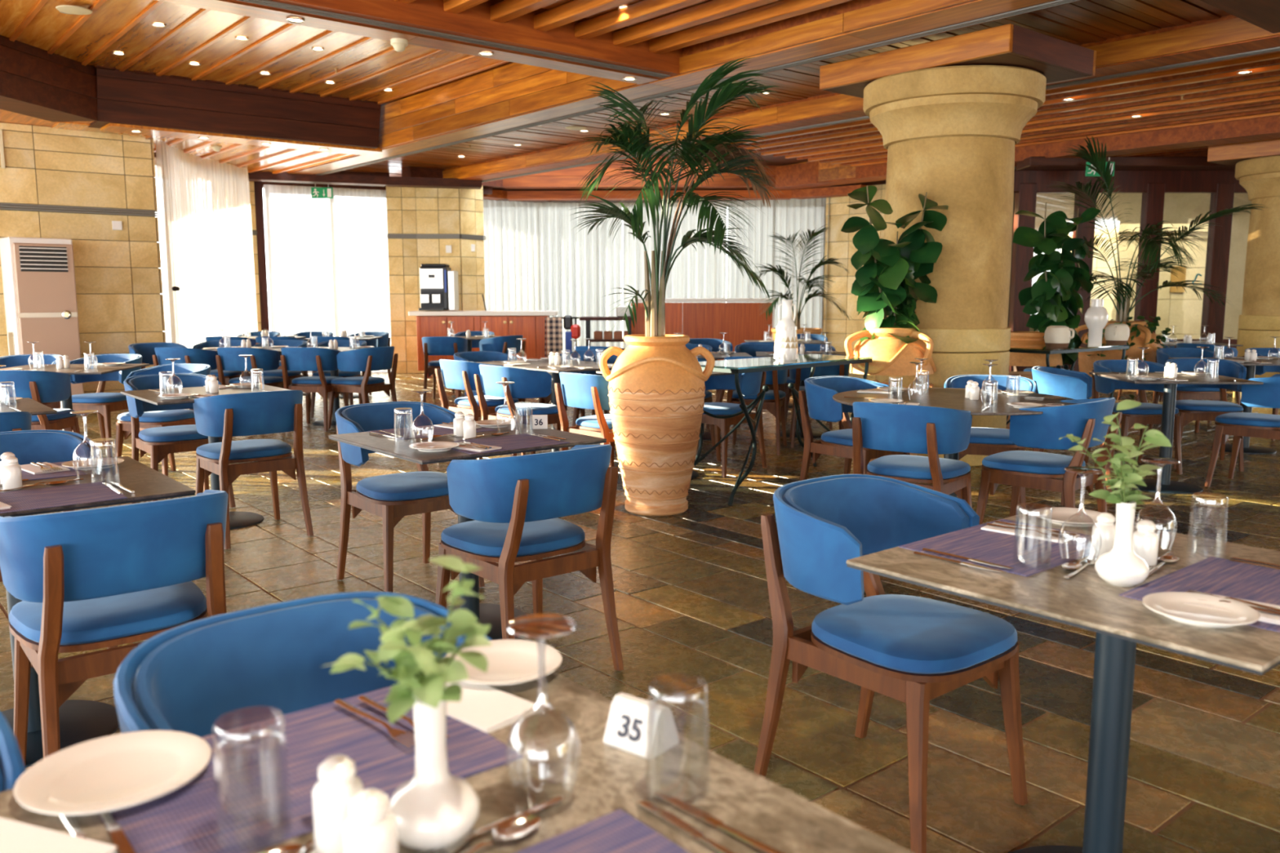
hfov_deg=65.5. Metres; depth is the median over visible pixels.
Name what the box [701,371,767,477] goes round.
dining chair
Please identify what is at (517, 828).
spoon
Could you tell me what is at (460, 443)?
fork
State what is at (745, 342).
dining chair
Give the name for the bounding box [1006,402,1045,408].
plate
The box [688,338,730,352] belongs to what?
cushion
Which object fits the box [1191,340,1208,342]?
plate
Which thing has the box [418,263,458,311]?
coffee machine
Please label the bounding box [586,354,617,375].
cushion
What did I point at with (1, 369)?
plate
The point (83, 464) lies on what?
plate
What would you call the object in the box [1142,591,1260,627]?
plate
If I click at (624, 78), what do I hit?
recessed light
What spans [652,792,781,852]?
table knife
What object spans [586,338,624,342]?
shelf
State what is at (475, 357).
cushion
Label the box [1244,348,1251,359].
salt shaker
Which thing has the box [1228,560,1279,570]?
table knife
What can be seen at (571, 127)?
ceiling speaker
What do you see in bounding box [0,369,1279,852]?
floor
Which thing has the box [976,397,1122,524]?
dining chair
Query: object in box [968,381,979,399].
salt shaker
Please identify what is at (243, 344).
salt shaker
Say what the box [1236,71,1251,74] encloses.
recessed light
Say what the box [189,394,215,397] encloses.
paper napkin
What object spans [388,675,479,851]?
bud vase
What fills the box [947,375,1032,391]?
backrest
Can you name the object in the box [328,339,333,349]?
salt shaker
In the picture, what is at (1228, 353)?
dining chair
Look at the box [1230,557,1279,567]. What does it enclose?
table knife
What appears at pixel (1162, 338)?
ivy
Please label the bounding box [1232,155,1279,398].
stone column
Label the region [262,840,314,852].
spoon
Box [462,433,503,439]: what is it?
spoon
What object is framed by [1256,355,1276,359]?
plate
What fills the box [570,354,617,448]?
dining chair
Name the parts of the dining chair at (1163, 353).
leg, leg, seat frame, backrest, seat, leg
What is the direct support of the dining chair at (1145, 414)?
on the floor
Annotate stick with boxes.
[482,294,486,311]
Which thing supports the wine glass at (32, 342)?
on the dining table at (100, 370)
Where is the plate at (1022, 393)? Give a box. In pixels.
[1000,390,1035,395]
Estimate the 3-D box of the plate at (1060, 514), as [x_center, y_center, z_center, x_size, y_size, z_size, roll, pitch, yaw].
[1.051,0.223,2.424,0.177,0.017,0.177,-6,10,-40]
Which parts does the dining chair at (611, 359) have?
leg, backrest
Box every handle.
[8,332,15,355]
[171,286,180,291]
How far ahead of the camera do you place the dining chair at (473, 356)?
8.69 m
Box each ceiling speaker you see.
[55,4,92,14]
[564,125,586,129]
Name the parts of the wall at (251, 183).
metal moulding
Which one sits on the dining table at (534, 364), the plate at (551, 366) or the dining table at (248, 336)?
the plate at (551, 366)
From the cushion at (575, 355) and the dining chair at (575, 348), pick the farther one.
the dining chair at (575, 348)
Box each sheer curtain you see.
[155,140,257,347]
[327,187,391,372]
[482,200,622,353]
[622,201,727,348]
[726,197,829,334]
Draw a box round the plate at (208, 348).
[202,347,217,350]
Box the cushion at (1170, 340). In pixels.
[1164,338,1172,347]
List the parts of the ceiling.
panel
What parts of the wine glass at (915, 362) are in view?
stem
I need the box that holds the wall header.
[154,153,886,202]
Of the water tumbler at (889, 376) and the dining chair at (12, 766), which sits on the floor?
the dining chair at (12, 766)
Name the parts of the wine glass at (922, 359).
stem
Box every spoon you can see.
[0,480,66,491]
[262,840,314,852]
[427,434,453,437]
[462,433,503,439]
[462,815,540,852]
[1062,553,1093,570]
[1147,555,1179,576]
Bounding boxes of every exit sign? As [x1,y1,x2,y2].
[311,183,333,198]
[1084,157,1115,176]
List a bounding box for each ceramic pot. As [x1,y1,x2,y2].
[1044,325,1074,347]
[1104,322,1129,344]
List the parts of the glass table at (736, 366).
leg, leg, glass, frame, leg, leg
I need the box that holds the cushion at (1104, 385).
[1097,360,1164,393]
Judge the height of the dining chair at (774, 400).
0.796 m
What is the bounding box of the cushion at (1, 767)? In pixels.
[0,766,3,792]
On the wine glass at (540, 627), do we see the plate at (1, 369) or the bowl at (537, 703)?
the bowl at (537, 703)
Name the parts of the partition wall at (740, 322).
panel, panel, panel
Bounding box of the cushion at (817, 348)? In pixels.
[798,344,833,351]
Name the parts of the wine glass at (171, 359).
stem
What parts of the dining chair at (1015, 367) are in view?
leg, seat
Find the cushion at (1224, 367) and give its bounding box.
[1168,359,1243,391]
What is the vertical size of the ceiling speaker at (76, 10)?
0.012 m
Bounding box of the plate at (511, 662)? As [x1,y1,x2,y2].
[444,639,562,686]
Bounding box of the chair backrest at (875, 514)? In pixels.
[782,476,969,592]
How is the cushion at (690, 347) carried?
on the dining chair at (690, 346)
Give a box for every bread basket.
[593,330,602,339]
[604,330,612,339]
[613,330,622,339]
[623,330,632,337]
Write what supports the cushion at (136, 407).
on the dining chair at (158, 442)
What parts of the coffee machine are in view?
frame, lid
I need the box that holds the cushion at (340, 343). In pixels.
[315,340,364,346]
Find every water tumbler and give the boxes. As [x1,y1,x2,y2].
[0,381,17,405]
[89,438,119,476]
[159,371,174,393]
[212,714,293,843]
[393,407,413,440]
[514,401,533,433]
[644,682,710,790]
[888,376,902,395]
[982,380,998,404]
[1004,373,1020,395]
[1012,504,1052,567]
[1186,494,1228,551]
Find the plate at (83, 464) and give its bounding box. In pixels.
[62,457,124,470]
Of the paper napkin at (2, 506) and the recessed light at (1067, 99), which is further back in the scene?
the recessed light at (1067, 99)
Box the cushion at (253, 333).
[239,331,279,342]
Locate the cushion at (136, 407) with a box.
[128,373,206,417]
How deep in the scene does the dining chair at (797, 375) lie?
8.38 m
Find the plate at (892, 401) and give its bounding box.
[868,398,904,404]
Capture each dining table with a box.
[0,397,57,415]
[0,456,195,767]
[0,671,911,852]
[6,363,149,431]
[120,383,306,529]
[201,346,303,376]
[246,336,306,340]
[277,346,373,426]
[303,336,382,398]
[328,422,606,639]
[451,336,498,397]
[477,359,613,453]
[595,369,734,479]
[696,352,752,439]
[744,340,831,408]
[755,351,846,437]
[832,387,1079,497]
[846,511,1279,852]
[1088,372,1263,493]
[1162,342,1243,346]
[1168,357,1279,453]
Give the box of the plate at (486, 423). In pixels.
[475,419,515,427]
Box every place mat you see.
[0,481,127,513]
[21,461,86,480]
[97,686,524,852]
[368,425,497,439]
[451,433,568,453]
[515,808,689,852]
[898,519,1091,576]
[1119,556,1279,632]
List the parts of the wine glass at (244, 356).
stem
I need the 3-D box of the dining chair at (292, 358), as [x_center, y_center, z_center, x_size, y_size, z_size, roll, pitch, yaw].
[-3.166,-0.387,9.699,0.525,0.796,0.562,1,8,9]
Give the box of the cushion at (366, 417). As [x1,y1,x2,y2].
[340,402,454,464]
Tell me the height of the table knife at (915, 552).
0.006 m
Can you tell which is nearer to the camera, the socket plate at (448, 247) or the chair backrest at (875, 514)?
the chair backrest at (875, 514)
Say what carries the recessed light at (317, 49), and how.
in the ceiling
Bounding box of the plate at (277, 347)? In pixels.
[270,346,288,348]
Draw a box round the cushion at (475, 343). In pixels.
[455,331,492,347]
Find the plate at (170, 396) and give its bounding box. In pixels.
[157,393,194,399]
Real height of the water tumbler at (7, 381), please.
0.122 m
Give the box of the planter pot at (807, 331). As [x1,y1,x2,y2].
[771,327,822,340]
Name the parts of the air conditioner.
knob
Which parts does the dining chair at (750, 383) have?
leg, leg, seat, seat frame, backrest, leg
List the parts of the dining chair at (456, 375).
leg, leg, seat frame, backrest, seat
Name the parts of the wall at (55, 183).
metal moulding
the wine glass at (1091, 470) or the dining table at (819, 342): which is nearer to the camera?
the wine glass at (1091, 470)
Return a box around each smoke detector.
[211,145,222,151]
[390,37,408,52]
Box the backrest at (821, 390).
[808,377,884,415]
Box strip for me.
[0,128,5,168]
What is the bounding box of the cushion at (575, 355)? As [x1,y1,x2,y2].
[560,350,604,373]
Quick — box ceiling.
[0,0,1279,190]
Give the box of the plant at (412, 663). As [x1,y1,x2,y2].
[322,555,492,724]
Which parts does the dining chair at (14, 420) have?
backrest, leg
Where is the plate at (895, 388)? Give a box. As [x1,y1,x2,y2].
[876,386,907,391]
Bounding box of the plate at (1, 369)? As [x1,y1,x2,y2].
[0,368,22,370]
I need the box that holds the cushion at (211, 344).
[195,340,241,353]
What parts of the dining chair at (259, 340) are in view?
backrest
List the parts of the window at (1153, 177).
frame post, frame post, frame post, frame rail, frame post, frame rail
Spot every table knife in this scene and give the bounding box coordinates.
[60,815,86,838]
[99,811,135,852]
[102,482,123,494]
[109,481,134,493]
[369,431,396,438]
[378,430,403,436]
[529,434,560,440]
[531,433,567,439]
[636,800,733,852]
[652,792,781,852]
[844,396,869,398]
[913,551,1006,573]
[922,547,1014,568]
[1024,396,1066,399]
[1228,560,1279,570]
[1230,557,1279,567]
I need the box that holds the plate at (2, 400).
[0,397,22,403]
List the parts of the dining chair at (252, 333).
backrest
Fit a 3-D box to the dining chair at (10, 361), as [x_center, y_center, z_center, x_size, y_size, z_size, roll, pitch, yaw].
[-4.987,-0.174,8.102,0.525,0.796,0.562,-2,8,-12]
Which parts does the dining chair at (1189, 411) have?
leg, seat frame, backrest, seat, leg, leg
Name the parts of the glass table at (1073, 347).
leg, glass, frame, leg, leg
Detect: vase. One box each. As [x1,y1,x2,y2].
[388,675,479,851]
[773,299,798,360]
[1084,298,1108,346]
[1094,501,1149,586]
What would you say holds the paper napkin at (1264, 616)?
on the place mat at (1215, 575)
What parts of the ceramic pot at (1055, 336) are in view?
handle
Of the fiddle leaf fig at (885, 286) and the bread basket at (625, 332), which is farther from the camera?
the bread basket at (625, 332)
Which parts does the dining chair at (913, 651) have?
leg, leg, backrest, seat frame, seat, leg, leg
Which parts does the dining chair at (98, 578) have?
leg, leg, seat, seat frame, backrest, leg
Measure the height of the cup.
0.248 m
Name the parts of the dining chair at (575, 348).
leg, backrest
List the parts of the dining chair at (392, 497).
leg, leg, backrest, seat frame, seat, leg, leg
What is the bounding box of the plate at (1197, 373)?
[1181,371,1210,375]
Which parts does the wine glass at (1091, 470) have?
stem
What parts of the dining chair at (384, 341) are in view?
backrest, leg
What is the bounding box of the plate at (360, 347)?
[356,346,373,348]
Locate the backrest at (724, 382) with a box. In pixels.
[704,373,743,390]
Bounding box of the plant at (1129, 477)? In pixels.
[1058,400,1171,508]
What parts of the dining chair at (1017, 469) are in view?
leg, leg, seat, seat frame, backrest, leg, leg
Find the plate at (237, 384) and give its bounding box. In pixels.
[230,382,261,387]
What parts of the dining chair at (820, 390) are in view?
leg, seat, leg, backrest, seat frame, leg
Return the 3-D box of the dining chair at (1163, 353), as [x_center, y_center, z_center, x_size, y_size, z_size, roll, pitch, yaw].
[5.021,-0.306,9.094,0.525,0.796,0.562,0,8,2]
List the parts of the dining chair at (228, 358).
leg, backrest, seat, leg, seat frame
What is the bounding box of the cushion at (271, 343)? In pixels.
[256,340,305,360]
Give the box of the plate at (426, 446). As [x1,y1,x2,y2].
[408,441,459,452]
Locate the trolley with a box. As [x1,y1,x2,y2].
[579,316,631,346]
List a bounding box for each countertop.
[408,310,558,315]
[628,297,775,302]
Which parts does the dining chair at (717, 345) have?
backrest, leg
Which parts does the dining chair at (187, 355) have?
leg, backrest, leg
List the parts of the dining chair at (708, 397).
backrest, seat, leg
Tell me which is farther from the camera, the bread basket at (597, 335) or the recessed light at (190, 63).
the bread basket at (597, 335)
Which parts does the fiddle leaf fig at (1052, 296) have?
stem, stem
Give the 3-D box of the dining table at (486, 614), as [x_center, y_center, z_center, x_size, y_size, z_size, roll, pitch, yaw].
[-0.675,0.412,3.908,0.780,0.750,0.780,-6,10,-39]
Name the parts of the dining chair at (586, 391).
leg, backrest, seat frame, seat, leg, leg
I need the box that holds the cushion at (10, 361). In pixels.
[0,355,57,368]
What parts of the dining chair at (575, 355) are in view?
leg, seat frame, backrest, leg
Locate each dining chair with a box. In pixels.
[0,354,63,408]
[0,370,79,433]
[0,411,31,515]
[0,430,117,648]
[0,489,227,766]
[0,711,26,792]
[60,353,145,457]
[113,591,492,737]
[115,363,215,476]
[123,373,235,507]
[128,342,186,364]
[152,346,226,409]
[192,339,246,385]
[192,390,313,549]
[205,336,255,374]
[215,346,284,388]
[237,331,280,376]
[252,339,311,412]
[255,336,311,397]
[280,346,348,431]
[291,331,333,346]
[309,336,357,401]
[310,339,369,417]
[328,346,398,428]
[334,401,484,592]
[346,331,391,395]
[422,336,467,402]
[435,359,525,455]
[435,444,623,671]
[452,331,494,393]
[453,351,524,420]
[474,364,568,459]
[479,334,526,399]
[538,349,607,417]
[554,372,614,466]
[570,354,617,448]
[572,346,625,426]
[684,343,712,429]
[687,337,733,398]
[695,357,715,455]
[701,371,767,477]
[724,356,787,455]
[734,343,784,427]
[740,342,785,392]
[753,474,1027,852]
[784,343,835,430]
[788,333,827,400]
[789,354,849,448]
[798,375,911,482]
[852,401,972,507]
[943,374,1036,513]
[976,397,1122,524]
[1013,365,1070,371]
[1031,366,1115,492]
[1084,360,1182,474]
[1116,337,1176,401]
[1147,347,1228,440]
[1158,358,1246,471]
[1176,342,1240,423]
[1204,373,1279,487]
[1240,347,1279,440]
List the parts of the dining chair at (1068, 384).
leg, backrest, leg, leg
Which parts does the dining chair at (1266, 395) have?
leg, leg, seat, seat frame, backrest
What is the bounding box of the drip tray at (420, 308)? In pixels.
[418,307,444,311]
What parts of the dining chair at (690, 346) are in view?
backrest, leg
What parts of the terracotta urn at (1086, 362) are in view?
handle, handle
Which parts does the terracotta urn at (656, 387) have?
handle, handle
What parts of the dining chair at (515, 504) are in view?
leg, seat, leg, seat frame, backrest, leg, leg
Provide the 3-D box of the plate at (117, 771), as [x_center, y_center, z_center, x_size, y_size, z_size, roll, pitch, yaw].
[-0.593,0.395,1.129,0.198,0.017,0.198,0,8,0]
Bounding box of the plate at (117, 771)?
[13,730,211,815]
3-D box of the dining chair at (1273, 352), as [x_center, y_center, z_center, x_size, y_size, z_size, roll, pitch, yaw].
[5.848,-0.306,9.094,0.525,0.796,0.562,-1,8,-4]
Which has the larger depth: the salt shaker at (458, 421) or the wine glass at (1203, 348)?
the wine glass at (1203, 348)
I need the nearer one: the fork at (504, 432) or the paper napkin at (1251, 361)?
the fork at (504, 432)
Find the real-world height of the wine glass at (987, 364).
0.199 m
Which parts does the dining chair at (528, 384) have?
leg, leg, backrest, seat frame, seat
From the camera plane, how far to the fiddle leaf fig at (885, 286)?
7.24 m
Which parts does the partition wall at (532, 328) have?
door, door, door, door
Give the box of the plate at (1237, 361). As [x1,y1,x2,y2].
[1227,359,1248,362]
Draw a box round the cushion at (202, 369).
[131,364,207,377]
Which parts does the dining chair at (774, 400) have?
leg, leg, backrest, seat frame, seat, leg, leg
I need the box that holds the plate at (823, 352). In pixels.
[818,351,837,353]
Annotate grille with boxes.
[18,245,68,271]
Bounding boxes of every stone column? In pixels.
[862,65,1046,466]
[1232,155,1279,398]
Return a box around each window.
[263,184,331,374]
[1008,156,1247,371]
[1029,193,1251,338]
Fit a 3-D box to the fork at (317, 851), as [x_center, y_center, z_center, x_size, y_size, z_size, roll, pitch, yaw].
[-0.325,0.420,0.970,0.022,0.008,0.187,7,10,42]
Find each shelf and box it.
[579,316,631,320]
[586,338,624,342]
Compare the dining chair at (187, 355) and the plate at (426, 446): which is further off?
the dining chair at (187, 355)
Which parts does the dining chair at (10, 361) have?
backrest, seat frame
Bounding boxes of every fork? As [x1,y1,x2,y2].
[22,478,83,486]
[30,462,51,471]
[36,462,62,470]
[308,848,319,852]
[333,698,415,748]
[357,695,448,738]
[420,435,456,439]
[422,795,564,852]
[457,442,487,448]
[459,441,491,448]
[475,431,509,436]
[860,389,893,391]
[986,523,1069,538]
[995,520,1077,536]
[1062,557,1097,578]
[1149,551,1173,569]
[1184,589,1279,611]
[1198,599,1279,615]
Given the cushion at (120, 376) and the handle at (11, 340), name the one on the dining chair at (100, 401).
the cushion at (120, 376)
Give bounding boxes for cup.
[420,291,444,307]
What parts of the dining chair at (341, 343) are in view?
leg, seat, backrest, leg, leg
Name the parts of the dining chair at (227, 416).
leg, leg, seat, backrest, seat frame, leg, leg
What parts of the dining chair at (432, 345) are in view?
leg, seat, leg, seat frame, backrest, leg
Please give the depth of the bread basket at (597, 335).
15.41 m
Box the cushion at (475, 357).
[456,351,515,362]
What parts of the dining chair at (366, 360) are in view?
leg, seat, leg, seat frame, backrest, leg, leg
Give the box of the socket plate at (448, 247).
[445,244,451,253]
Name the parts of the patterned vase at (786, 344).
handle, handle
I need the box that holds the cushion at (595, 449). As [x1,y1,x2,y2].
[524,445,599,455]
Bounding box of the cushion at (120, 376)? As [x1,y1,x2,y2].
[71,354,138,384]
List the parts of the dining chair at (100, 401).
seat, seat frame, leg, backrest, leg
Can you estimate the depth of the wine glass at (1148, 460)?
2.13 m
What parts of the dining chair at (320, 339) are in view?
leg, backrest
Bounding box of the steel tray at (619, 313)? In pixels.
[616,306,632,316]
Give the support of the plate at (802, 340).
on the dining table at (819, 342)
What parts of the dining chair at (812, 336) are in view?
backrest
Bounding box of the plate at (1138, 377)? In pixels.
[1132,375,1162,379]
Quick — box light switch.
[111,220,122,230]
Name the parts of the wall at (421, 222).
metal moulding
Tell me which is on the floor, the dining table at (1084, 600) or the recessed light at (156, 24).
the dining table at (1084, 600)
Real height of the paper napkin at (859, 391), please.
0.005 m
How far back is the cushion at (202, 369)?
7.15 m
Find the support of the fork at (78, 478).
on the dining table at (80, 721)
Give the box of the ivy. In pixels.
[1084,315,1170,399]
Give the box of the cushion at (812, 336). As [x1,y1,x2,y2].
[796,333,826,341]
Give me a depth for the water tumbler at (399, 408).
3.75 m
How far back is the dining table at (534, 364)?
7.82 m
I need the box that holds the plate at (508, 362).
[504,360,525,363]
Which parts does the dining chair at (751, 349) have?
backrest, seat frame, leg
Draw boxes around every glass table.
[693,354,872,505]
[1006,342,1128,433]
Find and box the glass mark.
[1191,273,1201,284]
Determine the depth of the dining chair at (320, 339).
11.82 m
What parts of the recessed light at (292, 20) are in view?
bulb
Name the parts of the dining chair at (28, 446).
seat frame, backrest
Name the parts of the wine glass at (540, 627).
stem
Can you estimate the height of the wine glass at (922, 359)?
0.199 m
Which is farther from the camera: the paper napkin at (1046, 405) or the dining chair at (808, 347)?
the dining chair at (808, 347)
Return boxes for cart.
[553,315,580,352]
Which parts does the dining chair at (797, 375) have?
leg, leg, seat, backrest, leg, leg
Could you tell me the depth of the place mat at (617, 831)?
1.01 m
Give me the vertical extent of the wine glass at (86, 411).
0.199 m
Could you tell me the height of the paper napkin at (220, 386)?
0.005 m
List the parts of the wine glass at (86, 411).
stem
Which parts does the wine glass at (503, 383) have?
stem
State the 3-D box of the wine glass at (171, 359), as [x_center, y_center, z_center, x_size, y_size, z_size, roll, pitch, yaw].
[-2.551,-0.272,5.447,0.082,0.199,0.082,-6,10,-40]
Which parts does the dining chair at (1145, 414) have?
leg, leg, backrest, seat frame, leg, seat, leg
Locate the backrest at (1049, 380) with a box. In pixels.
[1035,367,1089,397]
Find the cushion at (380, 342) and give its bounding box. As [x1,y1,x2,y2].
[349,331,386,346]
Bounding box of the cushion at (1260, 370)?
[1250,348,1279,374]
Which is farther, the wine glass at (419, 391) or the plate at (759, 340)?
the plate at (759, 340)
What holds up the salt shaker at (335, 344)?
on the dining table at (333, 373)
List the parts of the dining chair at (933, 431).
leg, backrest, seat frame, seat, leg, leg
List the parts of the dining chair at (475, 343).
backrest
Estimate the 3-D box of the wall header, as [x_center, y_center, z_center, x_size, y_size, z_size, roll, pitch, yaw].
[-1.249,-4.299,16.096,12.097,0.930,5.944,-2,8,-13]
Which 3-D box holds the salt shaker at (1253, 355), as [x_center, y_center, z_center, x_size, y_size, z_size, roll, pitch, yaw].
[5.075,-0.591,8.234,0.049,0.095,0.049,0,8,0]
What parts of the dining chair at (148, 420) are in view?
leg, seat, seat frame, leg, backrest, leg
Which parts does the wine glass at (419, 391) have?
stem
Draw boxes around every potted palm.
[569,57,786,336]
[752,224,851,328]
[1044,135,1268,321]
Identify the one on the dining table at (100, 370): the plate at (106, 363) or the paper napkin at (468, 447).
the plate at (106, 363)
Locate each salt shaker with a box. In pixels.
[0,452,18,485]
[0,456,22,490]
[56,355,64,368]
[62,355,70,368]
[204,374,212,391]
[208,375,218,392]
[240,339,246,347]
[245,338,251,347]
[261,330,265,336]
[264,329,268,336]
[311,754,363,852]
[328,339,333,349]
[333,339,337,348]
[340,330,344,337]
[342,788,398,852]
[453,411,465,436]
[462,413,475,439]
[466,329,470,337]
[548,351,555,364]
[554,352,560,364]
[799,343,804,354]
[964,380,973,398]
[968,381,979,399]
[1090,512,1115,558]
[1133,520,1159,568]
[1164,362,1171,376]
[1168,363,1177,377]
[1182,334,1187,342]
[1186,334,1191,343]
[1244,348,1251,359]
[1249,349,1257,360]
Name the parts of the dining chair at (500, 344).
backrest, leg, leg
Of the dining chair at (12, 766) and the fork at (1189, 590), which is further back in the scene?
the fork at (1189, 590)
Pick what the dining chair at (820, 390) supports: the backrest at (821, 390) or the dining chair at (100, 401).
the backrest at (821, 390)
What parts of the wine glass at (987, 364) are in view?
stem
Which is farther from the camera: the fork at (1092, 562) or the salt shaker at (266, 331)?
the salt shaker at (266, 331)
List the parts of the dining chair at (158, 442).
leg, leg, seat frame, backrest, seat, leg, leg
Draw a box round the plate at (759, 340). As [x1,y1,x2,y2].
[759,340,773,342]
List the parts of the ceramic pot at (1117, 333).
handle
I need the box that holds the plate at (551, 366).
[547,365,571,368]
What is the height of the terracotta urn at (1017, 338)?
0.950 m
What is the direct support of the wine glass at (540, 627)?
on the dining table at (610, 779)
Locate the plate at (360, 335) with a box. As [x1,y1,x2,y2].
[360,335,374,337]
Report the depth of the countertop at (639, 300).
15.83 m
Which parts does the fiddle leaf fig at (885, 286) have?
stem, stem, stem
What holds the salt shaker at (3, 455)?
on the dining table at (80, 721)
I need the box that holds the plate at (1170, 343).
[1165,342,1180,344]
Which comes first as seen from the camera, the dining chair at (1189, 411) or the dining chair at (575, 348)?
the dining chair at (1189, 411)
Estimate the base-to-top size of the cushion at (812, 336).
0.222 m
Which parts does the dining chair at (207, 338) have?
backrest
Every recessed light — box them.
[111,51,125,55]
[130,130,142,133]
[151,22,166,26]
[188,62,200,65]
[235,36,248,40]
[258,71,271,75]
[286,17,304,23]
[311,47,324,51]
[324,81,335,84]
[382,88,393,91]
[478,51,493,56]
[617,4,628,8]
[622,77,636,80]
[1062,97,1074,101]
[1130,115,1142,117]
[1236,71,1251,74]
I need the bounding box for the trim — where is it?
[248,155,866,203]
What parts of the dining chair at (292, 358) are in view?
leg, leg, backrest, seat frame, seat, leg, leg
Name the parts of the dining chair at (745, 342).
backrest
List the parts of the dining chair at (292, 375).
seat, backrest, seat frame, leg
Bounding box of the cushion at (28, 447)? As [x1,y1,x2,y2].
[0,431,92,465]
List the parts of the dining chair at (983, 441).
seat frame, backrest, seat, leg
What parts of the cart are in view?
rail, post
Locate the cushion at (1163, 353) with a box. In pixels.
[1159,348,1221,357]
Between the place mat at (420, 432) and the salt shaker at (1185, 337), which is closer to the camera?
the place mat at (420, 432)
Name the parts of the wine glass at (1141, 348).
stem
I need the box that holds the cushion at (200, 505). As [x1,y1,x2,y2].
[4,493,213,517]
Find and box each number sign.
[529,414,547,429]
[603,692,679,759]
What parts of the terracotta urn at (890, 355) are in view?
handle, handle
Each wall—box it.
[0,122,165,393]
[248,181,261,331]
[386,185,486,373]
[416,315,549,377]
[631,302,774,360]
[822,166,1016,369]
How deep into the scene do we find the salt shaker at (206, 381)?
5.63 m
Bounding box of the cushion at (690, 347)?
[684,344,710,351]
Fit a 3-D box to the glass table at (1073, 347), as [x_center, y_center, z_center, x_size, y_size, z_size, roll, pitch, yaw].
[3.658,-0.271,8.657,1.384,0.860,0.502,-6,10,-38]
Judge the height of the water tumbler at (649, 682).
0.122 m
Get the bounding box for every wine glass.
[27,341,40,367]
[70,409,102,476]
[165,358,182,392]
[238,355,254,388]
[411,389,434,443]
[495,381,515,431]
[505,613,581,804]
[907,361,924,397]
[912,358,928,394]
[980,363,998,400]
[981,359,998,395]
[1057,466,1102,567]
[1134,346,1149,375]
[1134,457,1179,550]
[1194,346,1208,376]
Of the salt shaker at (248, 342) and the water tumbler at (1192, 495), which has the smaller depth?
the water tumbler at (1192, 495)
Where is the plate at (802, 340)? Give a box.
[798,338,811,341]
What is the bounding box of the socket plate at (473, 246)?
[471,244,475,251]
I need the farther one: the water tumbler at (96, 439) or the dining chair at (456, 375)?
the dining chair at (456, 375)
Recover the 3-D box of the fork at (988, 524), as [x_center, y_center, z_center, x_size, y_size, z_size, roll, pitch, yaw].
[0.887,0.238,2.285,0.022,0.008,0.187,-7,11,-44]
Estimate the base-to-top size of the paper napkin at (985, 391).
0.005 m
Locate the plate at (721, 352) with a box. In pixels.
[717,351,736,354]
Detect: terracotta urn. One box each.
[599,334,715,515]
[844,327,936,462]
[1005,331,1062,429]
[1074,320,1163,428]
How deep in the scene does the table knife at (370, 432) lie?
3.88 m
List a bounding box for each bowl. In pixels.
[71,441,102,476]
[505,702,581,804]
[1057,512,1102,567]
[1134,500,1177,550]
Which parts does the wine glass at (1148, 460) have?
stem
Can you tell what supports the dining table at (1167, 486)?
on the floor
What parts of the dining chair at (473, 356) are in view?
leg, seat, backrest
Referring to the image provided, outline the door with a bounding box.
[253,181,269,331]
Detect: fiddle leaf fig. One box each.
[840,185,948,343]
[1013,202,1100,367]
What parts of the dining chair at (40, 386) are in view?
backrest, leg, seat frame, seat, leg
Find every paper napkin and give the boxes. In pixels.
[0,502,11,510]
[0,817,117,852]
[20,462,70,474]
[88,363,103,365]
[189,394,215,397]
[204,385,235,388]
[434,422,481,428]
[446,681,544,733]
[453,443,502,452]
[503,363,530,365]
[522,358,545,360]
[568,366,592,368]
[857,390,893,393]
[897,402,919,405]
[981,520,1079,543]
[982,389,1002,393]
[1041,403,1064,406]
[1155,371,1186,374]
[1159,377,1187,381]
[1183,593,1279,624]
[1245,360,1271,363]
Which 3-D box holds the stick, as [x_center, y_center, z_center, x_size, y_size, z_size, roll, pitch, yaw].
[-2.455,-1.952,15.690,0.072,0.259,0.019,3,8,22]
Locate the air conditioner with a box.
[0,236,84,414]
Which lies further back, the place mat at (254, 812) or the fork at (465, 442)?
the fork at (465, 442)
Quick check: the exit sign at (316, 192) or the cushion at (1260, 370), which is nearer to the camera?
the cushion at (1260, 370)
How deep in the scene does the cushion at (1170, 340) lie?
11.89 m
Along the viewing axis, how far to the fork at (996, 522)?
2.29 m
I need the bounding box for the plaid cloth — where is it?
[544,317,562,357]
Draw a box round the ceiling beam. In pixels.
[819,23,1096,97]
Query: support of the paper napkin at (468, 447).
on the place mat at (517, 441)
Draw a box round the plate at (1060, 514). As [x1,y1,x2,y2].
[1032,506,1100,527]
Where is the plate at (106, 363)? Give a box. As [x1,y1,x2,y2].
[100,362,125,365]
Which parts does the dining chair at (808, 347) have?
leg, leg, seat, backrest, leg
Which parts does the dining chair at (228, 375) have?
backrest, seat, seat frame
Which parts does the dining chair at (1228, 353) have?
backrest, leg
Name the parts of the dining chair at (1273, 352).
backrest, leg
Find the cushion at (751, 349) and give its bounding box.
[737,343,774,356]
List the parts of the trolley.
post, post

